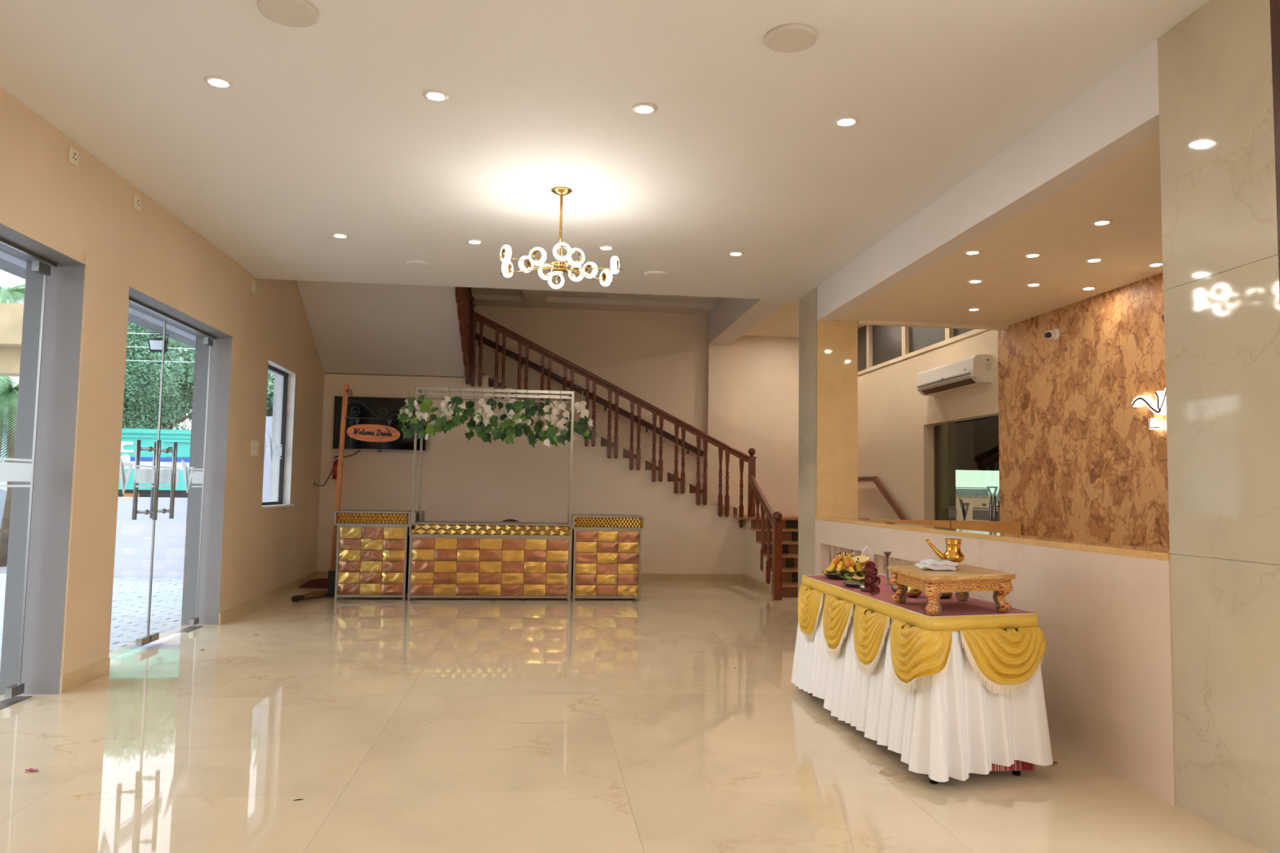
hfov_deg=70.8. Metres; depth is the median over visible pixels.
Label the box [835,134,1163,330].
ceiling
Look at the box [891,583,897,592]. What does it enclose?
pot
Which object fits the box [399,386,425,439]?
leaf garland
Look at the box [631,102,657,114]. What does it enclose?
recessed light
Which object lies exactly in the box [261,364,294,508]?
window
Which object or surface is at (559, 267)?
chandelier
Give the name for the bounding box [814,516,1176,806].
wall
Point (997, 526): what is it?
reception desk
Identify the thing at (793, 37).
ceiling speaker
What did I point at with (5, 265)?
canopy slab
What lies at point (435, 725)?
floor
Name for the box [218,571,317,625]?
baseboard
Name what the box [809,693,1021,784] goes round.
buffet table
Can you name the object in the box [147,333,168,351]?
floodlight
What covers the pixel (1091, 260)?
recessed light
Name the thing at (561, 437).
leaf garland
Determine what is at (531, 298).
beam
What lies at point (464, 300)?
stair railing
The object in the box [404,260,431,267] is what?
ceiling speaker
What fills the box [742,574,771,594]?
baseboard
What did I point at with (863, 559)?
fruit
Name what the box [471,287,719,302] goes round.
ceiling
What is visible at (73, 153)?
wall socket
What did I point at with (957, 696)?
table skirt
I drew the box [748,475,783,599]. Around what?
stair railing
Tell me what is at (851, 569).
banana
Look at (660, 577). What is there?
baseboard
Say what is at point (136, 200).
wall socket
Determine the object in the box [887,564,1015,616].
wooden table
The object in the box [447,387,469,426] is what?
leaf garland
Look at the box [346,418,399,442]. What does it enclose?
sign
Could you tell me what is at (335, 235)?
recessed light
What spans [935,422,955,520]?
wall
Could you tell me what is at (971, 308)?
recessed light
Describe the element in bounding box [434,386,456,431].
leaf garland
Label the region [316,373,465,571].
wall
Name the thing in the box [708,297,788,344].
beam landing
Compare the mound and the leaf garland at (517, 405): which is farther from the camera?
the leaf garland at (517, 405)
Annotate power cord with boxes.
[315,450,359,486]
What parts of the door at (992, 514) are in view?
pull handle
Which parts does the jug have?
spout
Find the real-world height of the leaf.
0.047 m
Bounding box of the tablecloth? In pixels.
[804,574,1031,616]
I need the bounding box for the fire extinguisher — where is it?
[333,455,338,479]
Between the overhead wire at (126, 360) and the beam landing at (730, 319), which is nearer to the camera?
the beam landing at (730, 319)
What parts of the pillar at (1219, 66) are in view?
panel, panel, panel, panel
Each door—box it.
[0,236,57,709]
[119,297,216,646]
[934,416,999,520]
[955,465,999,511]
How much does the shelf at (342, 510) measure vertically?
0.010 m
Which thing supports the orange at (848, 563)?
on the banana at (851, 569)
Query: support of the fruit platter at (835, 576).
on the tablecloth
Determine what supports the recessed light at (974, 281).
in the ceiling at (1126, 191)
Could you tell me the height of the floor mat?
0.090 m
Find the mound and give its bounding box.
[846,576,863,582]
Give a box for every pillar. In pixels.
[797,286,857,616]
[1157,0,1279,852]
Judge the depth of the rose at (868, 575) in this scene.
4.71 m
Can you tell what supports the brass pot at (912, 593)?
on the tablecloth
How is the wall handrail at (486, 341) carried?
attached to the wall at (659, 358)
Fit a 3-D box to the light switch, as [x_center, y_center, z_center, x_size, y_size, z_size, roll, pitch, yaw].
[-3.931,0.223,9.171,0.016,0.164,0.242,1,-4,-6]
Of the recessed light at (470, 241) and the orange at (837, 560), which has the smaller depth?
the orange at (837, 560)
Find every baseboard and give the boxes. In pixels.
[59,657,110,693]
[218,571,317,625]
[316,571,743,581]
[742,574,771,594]
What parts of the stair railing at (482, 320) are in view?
handrail, newel post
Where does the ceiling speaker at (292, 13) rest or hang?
attached to the ceiling at (324, 128)
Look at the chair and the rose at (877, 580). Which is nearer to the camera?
the rose at (877, 580)
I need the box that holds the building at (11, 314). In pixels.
[0,302,23,377]
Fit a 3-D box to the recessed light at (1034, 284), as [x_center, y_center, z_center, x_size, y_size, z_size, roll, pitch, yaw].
[3.201,-1.152,7.319,0.118,0.009,0.118,1,-4,-6]
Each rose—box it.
[864,560,875,572]
[864,572,875,582]
[864,582,875,591]
[866,566,877,576]
[868,586,879,595]
[870,576,880,586]
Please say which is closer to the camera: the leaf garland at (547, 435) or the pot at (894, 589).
the pot at (894, 589)
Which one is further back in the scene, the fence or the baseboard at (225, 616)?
the fence
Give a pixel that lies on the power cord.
(358, 451)
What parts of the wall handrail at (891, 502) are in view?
handrail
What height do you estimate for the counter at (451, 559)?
0.880 m
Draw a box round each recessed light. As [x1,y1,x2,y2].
[204,75,232,88]
[331,233,349,238]
[422,89,448,102]
[466,239,483,244]
[598,245,613,250]
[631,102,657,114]
[728,251,743,256]
[834,115,858,126]
[964,249,981,254]
[967,279,982,283]
[967,307,980,311]
[1023,253,1041,257]
[1026,282,1041,286]
[1080,286,1096,290]
[1085,257,1103,262]
[1091,219,1112,225]
[1146,262,1162,266]
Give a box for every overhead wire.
[125,360,194,362]
[126,346,195,349]
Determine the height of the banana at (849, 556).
0.100 m
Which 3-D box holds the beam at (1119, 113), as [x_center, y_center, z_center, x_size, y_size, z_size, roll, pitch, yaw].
[2.514,-1.761,3.085,0.160,0.595,12.030,1,-4,-6]
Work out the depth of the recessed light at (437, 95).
4.75 m
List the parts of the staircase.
wall skirting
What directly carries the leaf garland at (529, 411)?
hanging from the canopy frame
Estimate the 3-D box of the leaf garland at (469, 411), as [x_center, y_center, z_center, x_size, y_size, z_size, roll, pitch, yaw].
[-2.017,-0.122,10.832,0.272,0.604,0.160,3,-5,-32]
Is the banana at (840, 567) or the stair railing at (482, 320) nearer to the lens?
the banana at (840, 567)
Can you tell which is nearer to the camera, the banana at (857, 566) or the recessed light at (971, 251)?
the banana at (857, 566)
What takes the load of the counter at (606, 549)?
on the floor
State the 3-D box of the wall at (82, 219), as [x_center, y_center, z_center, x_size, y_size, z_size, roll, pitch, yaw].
[-3.613,-0.550,5.184,0.354,4.300,17.400,1,-4,-6]
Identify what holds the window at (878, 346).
in the wall at (1078, 461)
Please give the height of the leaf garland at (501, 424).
0.638 m
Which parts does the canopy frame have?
post, post, rail, rail, rail, rail, post, post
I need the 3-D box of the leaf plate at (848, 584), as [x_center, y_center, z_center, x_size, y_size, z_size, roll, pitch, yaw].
[1.291,0.930,5.293,0.210,0.025,0.210,1,-4,-6]
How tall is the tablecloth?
0.003 m
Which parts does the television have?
trim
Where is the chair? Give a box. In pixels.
[502,519,518,521]
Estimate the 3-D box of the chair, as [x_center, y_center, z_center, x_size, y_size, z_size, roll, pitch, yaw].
[-1.636,1.613,11.255,0.460,0.895,0.400,1,-4,-6]
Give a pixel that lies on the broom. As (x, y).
(313, 594)
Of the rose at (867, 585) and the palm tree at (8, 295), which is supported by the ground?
the palm tree at (8, 295)
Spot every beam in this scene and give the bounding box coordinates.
[471,289,713,314]
[816,39,1159,320]
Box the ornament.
[861,546,873,568]
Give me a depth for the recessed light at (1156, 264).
6.62 m
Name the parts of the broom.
handle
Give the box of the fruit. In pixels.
[851,555,870,566]
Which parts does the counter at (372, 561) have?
panel, panel, panel, panel, panel, panel, panel, panel, panel, panel, panel, panel, tray frame, panel, panel, panel, panel, panel, panel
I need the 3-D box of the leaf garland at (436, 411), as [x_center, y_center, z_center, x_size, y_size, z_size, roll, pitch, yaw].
[-2.399,-0.167,10.787,0.255,0.534,0.136,3,-4,-25]
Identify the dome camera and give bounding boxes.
[1044,328,1060,340]
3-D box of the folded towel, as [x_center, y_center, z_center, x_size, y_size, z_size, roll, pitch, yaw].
[1.448,0.676,4.400,0.167,0.052,0.130,1,-4,-6]
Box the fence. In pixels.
[118,428,191,497]
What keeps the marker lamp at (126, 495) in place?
attached to the fence
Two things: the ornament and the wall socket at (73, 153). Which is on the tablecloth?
the ornament
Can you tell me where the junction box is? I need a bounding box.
[252,280,256,293]
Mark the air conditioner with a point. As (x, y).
(976, 370)
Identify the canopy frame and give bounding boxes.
[409,386,574,524]
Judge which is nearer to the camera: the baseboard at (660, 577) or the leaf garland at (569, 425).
the leaf garland at (569, 425)
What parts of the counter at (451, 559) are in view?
panel, panel, panel, panel, panel, panel, panel, panel, panel, panel, panel, panel, panel, panel, panel, panel, panel, panel, tray frame, panel, panel, panel, panel, panel, panel, panel, panel, panel, panel, panel, panel, panel, panel, panel, panel, panel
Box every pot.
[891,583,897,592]
[906,586,921,597]
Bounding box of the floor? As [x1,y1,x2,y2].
[0,580,1268,852]
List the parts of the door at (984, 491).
frame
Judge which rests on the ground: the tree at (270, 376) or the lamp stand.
the tree at (270, 376)
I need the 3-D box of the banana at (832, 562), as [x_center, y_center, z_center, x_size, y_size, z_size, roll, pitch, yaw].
[1.246,0.898,5.879,0.031,0.099,0.080,4,-5,-35]
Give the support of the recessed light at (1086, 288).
in the ceiling at (1126, 191)
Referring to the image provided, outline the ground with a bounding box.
[0,564,183,666]
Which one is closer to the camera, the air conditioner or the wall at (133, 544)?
the air conditioner
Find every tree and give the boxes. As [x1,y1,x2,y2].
[0,284,25,455]
[0,376,18,566]
[177,346,274,416]
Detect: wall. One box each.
[0,86,325,694]
[0,250,274,374]
[113,416,272,577]
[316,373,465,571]
[474,305,799,515]
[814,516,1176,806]
[857,271,1169,549]
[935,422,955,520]
[955,415,999,466]
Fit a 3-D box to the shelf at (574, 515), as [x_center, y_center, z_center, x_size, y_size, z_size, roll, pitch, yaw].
[-0.401,1.068,10.774,0.788,0.010,0.600,1,-4,-6]
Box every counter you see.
[333,509,417,600]
[407,520,572,601]
[570,514,644,601]
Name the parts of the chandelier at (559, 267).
arm, arm, arm, arm, rod, arm, arm, arm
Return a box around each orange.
[833,555,842,564]
[844,560,853,568]
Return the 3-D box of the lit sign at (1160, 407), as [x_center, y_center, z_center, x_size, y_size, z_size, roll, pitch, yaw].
[3.929,-0.129,6.841,0.052,0.307,0.534,1,-4,-6]
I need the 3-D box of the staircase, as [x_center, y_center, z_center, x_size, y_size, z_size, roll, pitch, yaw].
[-0.532,-0.246,11.786,7.880,4.714,4.740,1,-4,-6]
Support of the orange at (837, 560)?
on the banana at (839, 555)
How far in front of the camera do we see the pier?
14.22 m
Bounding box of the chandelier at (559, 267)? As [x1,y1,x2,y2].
[498,186,622,288]
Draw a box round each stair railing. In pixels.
[455,286,475,384]
[471,311,756,528]
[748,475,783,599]
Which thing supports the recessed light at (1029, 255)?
in the ceiling at (1126, 191)
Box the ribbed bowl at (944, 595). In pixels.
[940,592,952,598]
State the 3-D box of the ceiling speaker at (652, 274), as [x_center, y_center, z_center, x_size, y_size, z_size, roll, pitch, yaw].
[0.151,-1.452,8.606,0.230,0.022,0.230,1,-4,-6]
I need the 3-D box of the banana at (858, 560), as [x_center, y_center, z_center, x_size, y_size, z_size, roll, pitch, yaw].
[1.424,0.897,5.808,0.075,0.103,0.031,4,-5,-38]
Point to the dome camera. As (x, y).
(1055, 334)
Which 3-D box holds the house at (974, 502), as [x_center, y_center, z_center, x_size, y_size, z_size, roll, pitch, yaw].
[8.249,1.464,20.959,11.000,3.130,4.040,1,-4,-6]
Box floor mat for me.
[297,577,328,587]
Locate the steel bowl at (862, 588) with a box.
[858,584,877,591]
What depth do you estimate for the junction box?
9.00 m
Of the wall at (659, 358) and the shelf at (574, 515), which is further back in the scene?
the wall at (659, 358)
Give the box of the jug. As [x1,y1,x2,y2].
[925,538,964,569]
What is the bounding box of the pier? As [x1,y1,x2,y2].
[706,343,732,505]
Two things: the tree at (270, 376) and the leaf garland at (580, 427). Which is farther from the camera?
the tree at (270, 376)
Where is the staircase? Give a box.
[296,280,870,597]
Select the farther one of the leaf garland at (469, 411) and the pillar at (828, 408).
the leaf garland at (469, 411)
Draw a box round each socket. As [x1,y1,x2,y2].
[68,146,79,166]
[133,194,141,211]
[409,511,415,522]
[421,511,425,520]
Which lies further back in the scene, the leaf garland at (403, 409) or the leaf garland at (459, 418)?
the leaf garland at (403, 409)
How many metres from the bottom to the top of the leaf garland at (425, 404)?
0.628 m
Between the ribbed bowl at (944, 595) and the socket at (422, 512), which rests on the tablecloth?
the ribbed bowl at (944, 595)
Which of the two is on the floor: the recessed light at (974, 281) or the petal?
the petal
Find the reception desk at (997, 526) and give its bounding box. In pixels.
[871,520,1021,534]
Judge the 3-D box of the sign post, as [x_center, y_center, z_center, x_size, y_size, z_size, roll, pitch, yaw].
[-3.228,0.743,10.584,0.830,2.486,0.120,1,-4,-6]
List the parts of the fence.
rail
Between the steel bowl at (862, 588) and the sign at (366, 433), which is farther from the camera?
the sign at (366, 433)
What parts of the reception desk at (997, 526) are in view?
panel, panel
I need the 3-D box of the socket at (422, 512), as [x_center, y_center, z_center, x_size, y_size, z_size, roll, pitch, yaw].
[-2.602,1.072,10.792,0.035,0.122,0.060,1,-4,-6]
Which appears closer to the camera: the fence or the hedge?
the fence
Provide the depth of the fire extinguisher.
12.39 m
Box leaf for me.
[840,568,849,573]
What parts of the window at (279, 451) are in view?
sill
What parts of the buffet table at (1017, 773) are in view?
leg, leg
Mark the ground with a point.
(130, 602)
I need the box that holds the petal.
[24,768,38,772]
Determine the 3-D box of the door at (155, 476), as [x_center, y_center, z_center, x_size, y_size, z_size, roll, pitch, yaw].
[-3.865,0.415,7.224,0.184,2.650,2.170,1,-4,-6]
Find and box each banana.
[822,563,835,574]
[826,556,835,570]
[836,552,842,568]
[836,559,843,573]
[842,554,848,569]
[847,551,853,567]
[848,560,856,574]
[855,560,864,577]
[857,557,863,570]
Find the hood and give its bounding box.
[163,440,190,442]
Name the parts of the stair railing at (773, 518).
handrail, newel post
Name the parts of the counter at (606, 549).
panel, panel, panel, panel, panel, panel, panel, panel, panel, panel, tray frame, panel, panel, panel, panel, panel, panel, panel, panel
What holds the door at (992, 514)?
in the wall at (1078, 461)
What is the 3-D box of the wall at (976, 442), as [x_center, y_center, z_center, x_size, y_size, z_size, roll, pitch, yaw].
[5.461,0.874,11.939,3.820,2.700,6.000,1,-4,-6]
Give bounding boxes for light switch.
[250,440,258,457]
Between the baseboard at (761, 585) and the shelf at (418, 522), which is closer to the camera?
the shelf at (418, 522)
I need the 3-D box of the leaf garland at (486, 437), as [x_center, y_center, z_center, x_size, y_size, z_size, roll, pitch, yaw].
[-1.816,-0.131,10.388,0.229,0.642,0.143,1,-4,-6]
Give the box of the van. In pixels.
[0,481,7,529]
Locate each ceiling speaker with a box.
[257,0,319,26]
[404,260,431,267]
[644,271,667,278]
[764,22,817,53]
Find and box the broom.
[291,591,328,602]
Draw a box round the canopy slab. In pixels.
[0,257,195,347]
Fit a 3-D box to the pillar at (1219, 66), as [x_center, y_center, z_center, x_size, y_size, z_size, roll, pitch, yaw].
[2.640,-0.103,3.576,0.604,3.410,0.780,1,-4,-6]
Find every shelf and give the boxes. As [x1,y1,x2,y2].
[342,510,411,511]
[415,520,568,524]
[573,514,640,516]
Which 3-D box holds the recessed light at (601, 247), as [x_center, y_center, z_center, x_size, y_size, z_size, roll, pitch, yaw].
[-0.288,-1.529,7.705,0.136,0.009,0.136,1,-4,-6]
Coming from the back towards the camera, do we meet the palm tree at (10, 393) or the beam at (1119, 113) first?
the palm tree at (10, 393)
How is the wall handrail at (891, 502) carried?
attached to the wall at (1078, 461)
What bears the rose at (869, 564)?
on the rose at (868, 575)
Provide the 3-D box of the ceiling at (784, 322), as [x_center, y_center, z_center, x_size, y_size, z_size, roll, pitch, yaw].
[2.696,-1.682,11.887,1.950,0.100,5.440,1,-4,-6]
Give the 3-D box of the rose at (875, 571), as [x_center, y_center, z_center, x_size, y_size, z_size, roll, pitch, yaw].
[1.220,0.765,4.728,0.050,0.056,0.043,1,-4,-6]
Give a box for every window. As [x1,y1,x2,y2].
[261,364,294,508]
[857,324,986,375]
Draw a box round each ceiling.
[0,0,1208,300]
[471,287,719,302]
[743,299,859,337]
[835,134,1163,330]
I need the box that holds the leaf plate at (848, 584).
[841,581,877,587]
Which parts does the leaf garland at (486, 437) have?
stem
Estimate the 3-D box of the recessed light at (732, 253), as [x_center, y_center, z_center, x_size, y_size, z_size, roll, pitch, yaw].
[0.835,-1.502,7.828,0.136,0.009,0.136,1,-4,-6]
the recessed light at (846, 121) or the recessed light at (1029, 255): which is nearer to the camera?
the recessed light at (846, 121)
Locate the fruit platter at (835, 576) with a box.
[821,570,866,580]
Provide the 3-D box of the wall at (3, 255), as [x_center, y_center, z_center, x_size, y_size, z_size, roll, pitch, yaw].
[-3.778,-1.909,4.855,0.150,1.640,18.200,1,-4,-6]
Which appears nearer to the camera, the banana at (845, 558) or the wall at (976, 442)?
the banana at (845, 558)
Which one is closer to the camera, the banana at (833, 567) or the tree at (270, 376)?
the banana at (833, 567)
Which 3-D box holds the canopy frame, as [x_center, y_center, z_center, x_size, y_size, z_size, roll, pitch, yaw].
[-1.724,0.364,10.678,1.833,1.567,0.575,1,-4,-6]
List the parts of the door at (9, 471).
floor plate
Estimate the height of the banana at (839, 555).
0.105 m
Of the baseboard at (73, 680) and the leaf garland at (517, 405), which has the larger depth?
the leaf garland at (517, 405)
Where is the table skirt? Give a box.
[791,573,1053,782]
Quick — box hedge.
[121,321,195,430]
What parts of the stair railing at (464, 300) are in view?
newel post, handrail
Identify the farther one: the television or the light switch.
the television
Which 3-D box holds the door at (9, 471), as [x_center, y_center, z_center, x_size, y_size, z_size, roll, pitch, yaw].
[-3.506,0.194,3.971,0.100,2.650,3.170,1,-4,-6]
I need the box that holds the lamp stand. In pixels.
[883,551,891,585]
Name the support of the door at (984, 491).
in the wall at (976, 442)
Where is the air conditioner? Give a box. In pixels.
[915,354,992,395]
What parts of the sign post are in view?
post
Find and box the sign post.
[323,383,399,596]
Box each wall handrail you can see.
[475,333,703,457]
[857,475,908,519]
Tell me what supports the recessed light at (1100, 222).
in the ceiling at (1126, 191)
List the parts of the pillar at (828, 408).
panel, panel, panel, panel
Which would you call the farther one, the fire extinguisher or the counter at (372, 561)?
the fire extinguisher
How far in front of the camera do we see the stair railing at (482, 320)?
12.89 m
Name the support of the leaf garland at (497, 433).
hanging from the canopy frame
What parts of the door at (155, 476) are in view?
pull handle, pull handle, floor plate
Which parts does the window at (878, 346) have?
pane, pane, pane, pane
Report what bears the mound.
on the leaf plate at (848, 584)
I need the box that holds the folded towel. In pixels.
[914,559,958,570]
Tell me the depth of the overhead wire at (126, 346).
16.57 m
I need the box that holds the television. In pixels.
[332,395,426,451]
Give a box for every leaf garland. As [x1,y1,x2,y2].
[396,394,417,435]
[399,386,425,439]
[413,386,435,439]
[428,391,449,434]
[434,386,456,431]
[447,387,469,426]
[462,391,483,440]
[472,387,492,443]
[483,391,503,440]
[497,392,514,444]
[505,388,526,437]
[514,389,537,444]
[528,393,546,448]
[537,390,557,447]
[550,390,569,445]
[560,394,577,444]
[573,391,593,440]
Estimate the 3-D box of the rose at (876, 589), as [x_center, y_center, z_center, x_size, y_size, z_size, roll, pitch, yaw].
[1.222,0.858,4.689,0.058,0.048,0.040,-1,-5,30]
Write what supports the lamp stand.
on the tablecloth
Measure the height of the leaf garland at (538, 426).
0.677 m
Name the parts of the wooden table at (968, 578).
leg, leg, moulding, leg, leg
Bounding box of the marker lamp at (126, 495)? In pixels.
[123,493,139,497]
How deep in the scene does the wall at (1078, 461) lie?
8.21 m

